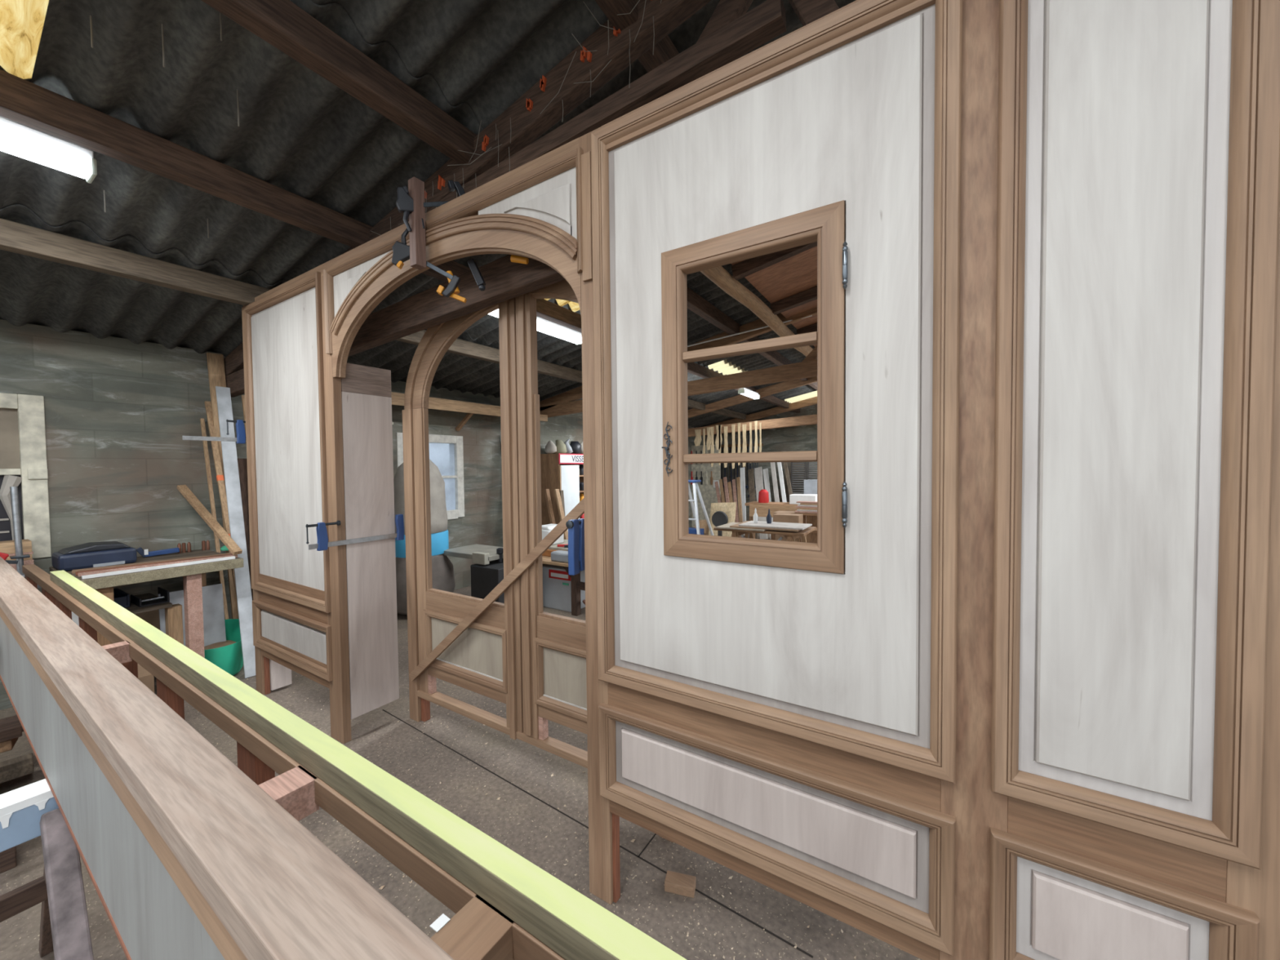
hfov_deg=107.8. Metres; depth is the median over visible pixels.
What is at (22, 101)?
beam
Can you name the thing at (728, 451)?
clamp
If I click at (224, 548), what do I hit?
cloth
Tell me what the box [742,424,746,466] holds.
plywood template
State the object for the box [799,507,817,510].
board
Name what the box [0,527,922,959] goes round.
floor
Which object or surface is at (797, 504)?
board
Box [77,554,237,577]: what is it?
lath
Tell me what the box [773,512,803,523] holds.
box
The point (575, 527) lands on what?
clamp
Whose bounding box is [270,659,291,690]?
board
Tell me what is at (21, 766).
plank
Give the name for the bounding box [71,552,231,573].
lath
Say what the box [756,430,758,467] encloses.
hanging chain
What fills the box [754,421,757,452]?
plywood template
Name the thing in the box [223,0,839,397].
beam
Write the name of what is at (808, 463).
shutter
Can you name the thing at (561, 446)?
vase
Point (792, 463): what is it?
shutter
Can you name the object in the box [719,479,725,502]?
board
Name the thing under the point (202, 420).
corner lath
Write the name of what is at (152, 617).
board
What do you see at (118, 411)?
wall
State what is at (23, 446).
window
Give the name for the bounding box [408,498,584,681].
brace lath
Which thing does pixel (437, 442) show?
window
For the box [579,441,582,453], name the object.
cap
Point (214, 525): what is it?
drilled lath
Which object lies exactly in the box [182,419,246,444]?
clamp
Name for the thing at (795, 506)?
board
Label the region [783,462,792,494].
leaning board
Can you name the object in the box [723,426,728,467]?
plywood template
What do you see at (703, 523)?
sheet
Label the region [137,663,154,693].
cardboard box
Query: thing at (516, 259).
grip
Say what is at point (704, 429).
plywood template
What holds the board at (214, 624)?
on the floor
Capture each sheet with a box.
[547,539,568,551]
[694,520,708,535]
[708,502,736,537]
[715,522,766,531]
[729,520,800,531]
[738,520,812,529]
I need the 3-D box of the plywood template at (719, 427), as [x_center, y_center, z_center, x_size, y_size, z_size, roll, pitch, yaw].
[1.500,-0.651,8.783,0.050,0.765,0.010,0,2,32]
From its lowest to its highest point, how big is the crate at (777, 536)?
0.800 m
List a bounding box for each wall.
[0,319,707,710]
[713,404,817,522]
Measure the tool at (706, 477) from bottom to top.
0.320 m
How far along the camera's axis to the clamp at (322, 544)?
2.49 m
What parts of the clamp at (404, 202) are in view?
trigger handle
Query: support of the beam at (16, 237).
attached to the wall at (802, 437)
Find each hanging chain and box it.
[747,431,749,480]
[751,430,754,471]
[754,430,755,488]
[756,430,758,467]
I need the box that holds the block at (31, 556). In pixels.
[5,554,32,560]
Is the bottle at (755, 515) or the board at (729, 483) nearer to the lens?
the bottle at (755, 515)
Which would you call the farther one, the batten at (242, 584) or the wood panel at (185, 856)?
the batten at (242, 584)
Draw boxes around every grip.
[446,271,466,302]
[510,254,528,264]
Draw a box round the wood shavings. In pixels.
[188,615,901,959]
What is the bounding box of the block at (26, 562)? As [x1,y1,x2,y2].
[8,559,34,570]
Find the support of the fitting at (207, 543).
on the workbench at (194, 578)
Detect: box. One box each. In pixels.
[113,587,129,608]
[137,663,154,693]
[542,563,585,612]
[551,550,568,563]
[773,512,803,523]
[789,493,817,504]
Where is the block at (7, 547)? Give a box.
[0,538,31,554]
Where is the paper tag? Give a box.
[429,913,450,932]
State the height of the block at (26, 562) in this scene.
0.075 m
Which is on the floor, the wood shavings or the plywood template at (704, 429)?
the wood shavings
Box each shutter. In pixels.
[791,462,806,493]
[807,462,817,479]
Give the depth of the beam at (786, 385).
8.32 m
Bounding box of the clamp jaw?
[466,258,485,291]
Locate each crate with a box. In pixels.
[688,527,703,534]
[773,511,795,542]
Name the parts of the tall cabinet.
door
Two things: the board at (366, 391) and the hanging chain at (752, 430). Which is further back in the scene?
the hanging chain at (752, 430)
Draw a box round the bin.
[542,524,564,545]
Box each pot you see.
[578,464,583,475]
[579,482,583,490]
[579,493,583,502]
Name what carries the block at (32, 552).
on the block at (31, 556)
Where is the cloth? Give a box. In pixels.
[220,545,228,551]
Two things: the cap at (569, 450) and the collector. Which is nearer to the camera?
the collector
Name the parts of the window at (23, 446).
pane, pane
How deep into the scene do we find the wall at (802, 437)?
11.51 m
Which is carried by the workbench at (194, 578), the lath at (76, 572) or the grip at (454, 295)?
the lath at (76, 572)
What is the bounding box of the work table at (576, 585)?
[542,555,585,616]
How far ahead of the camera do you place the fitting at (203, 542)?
3.67 m
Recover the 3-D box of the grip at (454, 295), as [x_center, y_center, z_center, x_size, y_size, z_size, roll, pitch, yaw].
[-0.806,-0.846,2.046,0.086,0.136,0.032,-1,2,-1]
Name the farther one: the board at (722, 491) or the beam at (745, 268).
the board at (722, 491)
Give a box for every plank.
[0,715,23,732]
[0,717,22,742]
[0,737,18,752]
[0,752,34,783]
[206,352,239,618]
[237,458,253,599]
[241,395,246,438]
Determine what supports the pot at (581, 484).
in the tall cabinet
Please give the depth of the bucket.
3.39 m
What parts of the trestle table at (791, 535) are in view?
leg, leg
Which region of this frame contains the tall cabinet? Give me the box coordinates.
[540,453,583,530]
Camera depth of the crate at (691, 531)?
8.75 m
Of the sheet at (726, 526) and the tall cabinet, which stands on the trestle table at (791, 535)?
the sheet at (726, 526)
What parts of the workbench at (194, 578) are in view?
leg, rail, shelf post, leg, leg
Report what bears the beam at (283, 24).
attached to the wall at (802, 437)
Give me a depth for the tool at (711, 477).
11.10 m
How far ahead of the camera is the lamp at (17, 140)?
1.79 m
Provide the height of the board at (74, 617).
0.802 m
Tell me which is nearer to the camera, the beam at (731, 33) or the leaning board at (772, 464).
the beam at (731, 33)
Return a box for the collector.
[391,422,454,615]
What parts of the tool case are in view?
lid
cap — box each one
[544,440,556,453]
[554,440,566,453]
[564,439,573,453]
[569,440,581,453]
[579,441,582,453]
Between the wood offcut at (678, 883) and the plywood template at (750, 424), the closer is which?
the wood offcut at (678, 883)
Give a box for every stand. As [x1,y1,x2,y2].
[770,512,817,542]
[806,515,817,542]
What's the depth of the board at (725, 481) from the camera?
9.91 m
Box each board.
[71,611,79,626]
[133,595,159,630]
[157,583,226,646]
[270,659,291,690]
[341,362,399,719]
[542,549,556,556]
[691,444,720,527]
[715,480,721,502]
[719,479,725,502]
[723,476,729,502]
[727,481,735,522]
[732,479,740,537]
[736,476,743,537]
[740,466,746,535]
[747,468,757,538]
[754,466,768,539]
[763,468,773,536]
[770,462,779,502]
[777,462,786,502]
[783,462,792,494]
[795,501,817,503]
[795,506,817,508]
[795,510,817,513]
[796,508,817,511]
[797,504,817,506]
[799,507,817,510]
[800,502,817,505]
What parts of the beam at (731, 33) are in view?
cord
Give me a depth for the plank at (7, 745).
2.28 m
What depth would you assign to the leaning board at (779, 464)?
9.60 m
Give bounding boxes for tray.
[130,586,169,607]
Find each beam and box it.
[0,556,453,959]
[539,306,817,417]
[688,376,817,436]
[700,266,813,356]
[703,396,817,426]
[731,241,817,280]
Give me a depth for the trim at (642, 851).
1.84 m
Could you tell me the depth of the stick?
1.97 m
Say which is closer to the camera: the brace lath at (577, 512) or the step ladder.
the brace lath at (577, 512)
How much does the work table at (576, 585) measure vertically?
0.530 m
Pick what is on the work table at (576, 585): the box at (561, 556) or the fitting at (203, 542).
the box at (561, 556)
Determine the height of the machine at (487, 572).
0.900 m
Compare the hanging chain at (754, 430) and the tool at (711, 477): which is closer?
the hanging chain at (754, 430)
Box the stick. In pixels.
[408,177,426,270]
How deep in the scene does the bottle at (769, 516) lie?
6.05 m
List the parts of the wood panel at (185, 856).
panel, edge rail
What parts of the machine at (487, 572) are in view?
knob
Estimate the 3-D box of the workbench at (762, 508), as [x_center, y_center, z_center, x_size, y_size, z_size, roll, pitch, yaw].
[2.871,0.830,8.539,1.800,0.790,0.540,0,2,32]
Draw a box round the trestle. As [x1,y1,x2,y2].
[0,778,93,959]
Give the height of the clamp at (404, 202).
0.260 m
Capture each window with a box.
[0,392,51,558]
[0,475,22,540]
[395,432,464,519]
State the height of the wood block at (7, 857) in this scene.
0.130 m
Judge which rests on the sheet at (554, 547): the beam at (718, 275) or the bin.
the bin
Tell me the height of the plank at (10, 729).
0.050 m
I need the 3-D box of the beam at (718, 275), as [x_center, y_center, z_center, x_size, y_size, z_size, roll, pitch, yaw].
[2.498,-1.647,6.523,0.163,0.151,9.504,0,2,32]
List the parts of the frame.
post, post, post, post, post, post, post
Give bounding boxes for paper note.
[713,480,719,487]
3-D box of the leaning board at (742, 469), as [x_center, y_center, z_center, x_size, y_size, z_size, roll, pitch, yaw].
[2.207,0.466,9.970,0.098,1.473,0.702,0,2,9]
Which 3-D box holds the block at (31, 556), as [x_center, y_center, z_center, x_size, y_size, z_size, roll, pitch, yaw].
[-3.959,0.488,2.868,0.150,0.034,0.260,0,2,32]
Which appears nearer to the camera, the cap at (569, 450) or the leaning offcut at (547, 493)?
the leaning offcut at (547, 493)
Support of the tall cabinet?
on the floor
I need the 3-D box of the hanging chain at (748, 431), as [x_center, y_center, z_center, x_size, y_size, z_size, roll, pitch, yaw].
[2.530,-0.523,10.841,0.037,1.434,0.071,0,2,32]
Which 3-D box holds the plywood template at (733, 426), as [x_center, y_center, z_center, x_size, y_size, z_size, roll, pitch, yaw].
[1.729,-0.616,8.641,0.080,0.818,0.010,0,2,32]
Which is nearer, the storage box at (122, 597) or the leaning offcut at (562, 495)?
the storage box at (122, 597)
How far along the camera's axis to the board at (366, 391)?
2.66 m
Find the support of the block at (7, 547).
on the block at (32, 552)
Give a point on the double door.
(520, 655)
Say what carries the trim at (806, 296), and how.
attached to the wall at (118, 411)
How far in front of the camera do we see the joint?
1.81 m
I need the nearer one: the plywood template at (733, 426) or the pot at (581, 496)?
the pot at (581, 496)
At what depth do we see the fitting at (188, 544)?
3.60 m
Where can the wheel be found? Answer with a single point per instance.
(719, 517)
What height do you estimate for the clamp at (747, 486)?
1.096 m
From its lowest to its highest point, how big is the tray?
0.074 m
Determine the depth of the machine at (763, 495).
8.80 m
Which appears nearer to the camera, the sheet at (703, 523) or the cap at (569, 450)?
the cap at (569, 450)
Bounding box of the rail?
[720,443,763,447]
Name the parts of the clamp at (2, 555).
handle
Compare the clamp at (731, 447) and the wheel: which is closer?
the wheel
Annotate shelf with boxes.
[124,592,172,613]
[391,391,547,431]
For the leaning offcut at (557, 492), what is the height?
1.208 m
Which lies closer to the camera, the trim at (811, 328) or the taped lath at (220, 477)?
the taped lath at (220, 477)
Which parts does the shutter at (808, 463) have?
frame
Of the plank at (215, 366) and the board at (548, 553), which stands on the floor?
the plank at (215, 366)
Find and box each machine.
[442,543,504,603]
[758,489,768,502]
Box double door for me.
[402,279,673,842]
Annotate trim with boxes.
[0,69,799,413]
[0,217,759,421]
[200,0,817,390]
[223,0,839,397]
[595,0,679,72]
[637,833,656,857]
[769,285,817,315]
[796,322,817,334]
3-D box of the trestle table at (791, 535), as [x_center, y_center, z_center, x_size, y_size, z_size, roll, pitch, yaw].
[1.633,0.965,6.096,1.140,0.694,0.700,0,2,32]
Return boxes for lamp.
[0,116,97,183]
[488,308,582,345]
[737,387,759,399]
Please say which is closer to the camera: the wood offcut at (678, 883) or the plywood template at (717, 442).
the wood offcut at (678, 883)
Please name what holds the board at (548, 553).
on the work table at (576, 585)
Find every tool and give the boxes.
[136,546,179,557]
[700,471,702,484]
[705,471,707,484]
[710,471,712,484]
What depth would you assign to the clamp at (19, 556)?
2.82 m
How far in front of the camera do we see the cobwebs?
1.71 m
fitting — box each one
[177,542,181,553]
[182,542,186,552]
[186,542,191,551]
[201,540,205,550]
[205,540,209,550]
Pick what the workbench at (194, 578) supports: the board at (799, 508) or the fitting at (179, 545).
the fitting at (179, 545)
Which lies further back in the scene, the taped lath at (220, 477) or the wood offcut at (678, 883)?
the taped lath at (220, 477)
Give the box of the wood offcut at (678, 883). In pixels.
[664,870,696,897]
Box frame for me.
[22,564,565,959]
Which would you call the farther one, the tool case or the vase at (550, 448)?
the vase at (550, 448)
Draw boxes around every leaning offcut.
[543,488,555,524]
[554,488,568,539]
[559,490,565,516]
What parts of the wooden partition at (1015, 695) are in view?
panel moulding, panel, panel moulding, rail, panel, rail, spandrel moulding, spandrel panel, rail, spandrel moulding, arch moulding, spandrel panel, spandrel moulding, scroll handle, casement sash, rail, panel, panel, rail, rail, panel moulding, panel moulding, panel, rail, panel moulding, panel, panel moulding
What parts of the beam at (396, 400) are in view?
shelf strip, shelf strip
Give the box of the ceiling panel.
[731,245,817,346]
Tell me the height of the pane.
0.420 m
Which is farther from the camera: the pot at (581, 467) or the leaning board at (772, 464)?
the leaning board at (772, 464)
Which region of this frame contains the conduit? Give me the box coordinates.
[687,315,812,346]
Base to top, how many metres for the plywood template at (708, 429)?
0.434 m
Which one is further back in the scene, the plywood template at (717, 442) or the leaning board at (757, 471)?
the leaning board at (757, 471)
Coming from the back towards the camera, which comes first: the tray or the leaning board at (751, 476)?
the leaning board at (751, 476)
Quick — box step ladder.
[688,480,714,535]
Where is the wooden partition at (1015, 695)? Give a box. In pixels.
[241,0,1279,959]
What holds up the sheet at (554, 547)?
on the board at (548, 553)
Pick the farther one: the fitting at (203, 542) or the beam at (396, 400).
the beam at (396, 400)
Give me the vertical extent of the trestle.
0.707 m
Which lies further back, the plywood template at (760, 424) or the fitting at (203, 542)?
the plywood template at (760, 424)
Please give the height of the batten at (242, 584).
2.155 m
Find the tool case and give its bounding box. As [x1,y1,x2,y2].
[51,541,137,571]
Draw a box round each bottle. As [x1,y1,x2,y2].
[753,507,757,522]
[766,508,771,523]
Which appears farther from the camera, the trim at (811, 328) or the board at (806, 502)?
the board at (806, 502)
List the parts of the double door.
door, arched rail, lock rail, panel moulding, panel, rail, sill, arched rail, panel moulding, lock rail, rail, panel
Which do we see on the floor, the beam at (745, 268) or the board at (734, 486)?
the board at (734, 486)
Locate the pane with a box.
[804,480,817,494]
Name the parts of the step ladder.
rail, rail, rail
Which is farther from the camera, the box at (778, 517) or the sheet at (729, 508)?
the sheet at (729, 508)
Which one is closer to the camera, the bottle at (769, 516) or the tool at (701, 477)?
the bottle at (769, 516)
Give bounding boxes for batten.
[49,569,686,959]
[215,386,255,678]
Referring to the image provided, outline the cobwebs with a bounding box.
[89,0,661,238]
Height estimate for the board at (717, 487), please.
1.182 m
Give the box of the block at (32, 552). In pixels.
[8,551,33,556]
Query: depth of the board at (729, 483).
9.88 m
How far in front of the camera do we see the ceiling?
2.09 m
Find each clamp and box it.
[0,551,18,564]
[9,486,30,575]
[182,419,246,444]
[305,514,404,551]
[391,227,460,297]
[395,180,465,231]
[565,518,585,575]
[727,450,728,494]
[730,447,732,489]
[745,446,748,489]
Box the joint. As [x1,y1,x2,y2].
[382,709,813,958]
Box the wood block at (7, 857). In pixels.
[0,846,17,873]
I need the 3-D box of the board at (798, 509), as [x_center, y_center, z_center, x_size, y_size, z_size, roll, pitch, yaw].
[2.627,0.436,6.706,0.675,0.019,0.260,0,2,25]
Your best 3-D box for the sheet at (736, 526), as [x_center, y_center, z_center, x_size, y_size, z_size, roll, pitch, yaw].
[1.682,0.592,6.029,0.850,0.018,0.640,0,2,32]
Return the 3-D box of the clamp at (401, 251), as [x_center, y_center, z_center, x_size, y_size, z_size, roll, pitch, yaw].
[-0.918,-0.937,2.006,0.276,0.290,0.032,-1,2,-8]
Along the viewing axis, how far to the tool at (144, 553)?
3.42 m
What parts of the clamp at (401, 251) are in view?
trigger handle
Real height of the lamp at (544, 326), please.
0.102 m
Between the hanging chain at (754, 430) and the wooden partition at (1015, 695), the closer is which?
the wooden partition at (1015, 695)
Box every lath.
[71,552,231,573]
[75,553,232,575]
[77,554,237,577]
[81,555,235,578]
[177,484,242,555]
[200,418,228,619]
[204,400,237,602]
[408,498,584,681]
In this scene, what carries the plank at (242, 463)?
on the floor
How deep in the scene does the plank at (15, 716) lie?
2.33 m
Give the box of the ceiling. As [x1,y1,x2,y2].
[0,0,856,427]
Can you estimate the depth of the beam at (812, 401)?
10.55 m
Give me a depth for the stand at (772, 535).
6.65 m
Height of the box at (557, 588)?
0.440 m
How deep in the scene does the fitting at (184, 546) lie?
3.57 m
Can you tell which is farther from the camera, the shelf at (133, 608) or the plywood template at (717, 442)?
the plywood template at (717, 442)
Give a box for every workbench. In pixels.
[48,549,243,657]
[745,501,799,538]
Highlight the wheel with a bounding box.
[711,511,728,536]
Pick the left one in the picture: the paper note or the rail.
the paper note
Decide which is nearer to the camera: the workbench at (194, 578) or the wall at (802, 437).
the workbench at (194, 578)
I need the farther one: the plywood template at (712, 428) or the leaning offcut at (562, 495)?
the plywood template at (712, 428)
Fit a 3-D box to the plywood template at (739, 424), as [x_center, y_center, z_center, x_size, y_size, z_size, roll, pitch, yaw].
[1.822,-0.658,8.581,0.060,0.784,0.010,0,2,32]
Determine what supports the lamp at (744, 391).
attached to the ceiling
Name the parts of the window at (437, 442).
pane, pane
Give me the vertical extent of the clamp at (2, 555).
0.108 m
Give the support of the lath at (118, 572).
on the workbench at (194, 578)
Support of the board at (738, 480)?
on the floor
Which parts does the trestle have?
leg, leg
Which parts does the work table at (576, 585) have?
leg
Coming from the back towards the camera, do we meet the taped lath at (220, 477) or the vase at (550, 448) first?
the vase at (550, 448)
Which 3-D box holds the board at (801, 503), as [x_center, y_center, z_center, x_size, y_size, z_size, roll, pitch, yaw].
[2.660,0.351,6.729,0.640,0.019,0.180,0,2,32]
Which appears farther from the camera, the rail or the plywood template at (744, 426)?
the rail
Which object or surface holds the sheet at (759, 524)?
on the sheet at (736, 526)
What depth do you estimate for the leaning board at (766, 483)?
9.85 m
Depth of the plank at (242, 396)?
3.80 m
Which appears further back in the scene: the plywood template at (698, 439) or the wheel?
the plywood template at (698, 439)
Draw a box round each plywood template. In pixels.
[693,429,702,446]
[702,428,705,453]
[706,426,711,449]
[711,426,714,466]
[715,425,722,449]
[718,425,720,465]
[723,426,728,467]
[731,424,735,468]
[737,422,740,465]
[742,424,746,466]
[749,422,751,452]
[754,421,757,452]
[759,422,761,452]
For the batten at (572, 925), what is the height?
0.042 m
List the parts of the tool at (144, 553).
blade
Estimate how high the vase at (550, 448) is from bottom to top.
0.190 m
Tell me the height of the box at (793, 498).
0.170 m
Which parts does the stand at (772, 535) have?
leg, leg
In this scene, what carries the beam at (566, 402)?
attached to the wall at (118, 411)
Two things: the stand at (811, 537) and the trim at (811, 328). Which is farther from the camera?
the stand at (811, 537)
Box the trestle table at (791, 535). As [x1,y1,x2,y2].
[713,526,816,542]
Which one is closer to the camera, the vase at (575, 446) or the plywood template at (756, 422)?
the vase at (575, 446)
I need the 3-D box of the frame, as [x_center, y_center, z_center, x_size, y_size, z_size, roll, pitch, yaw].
[-1.696,0.998,1.485,4.640,0.957,0.192,0,2,32]
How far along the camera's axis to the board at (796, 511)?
6.68 m
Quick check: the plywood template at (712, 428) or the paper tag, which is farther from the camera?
the plywood template at (712, 428)
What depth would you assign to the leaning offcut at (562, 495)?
6.52 m
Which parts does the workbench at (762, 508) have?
leg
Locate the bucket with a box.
[204,618,243,675]

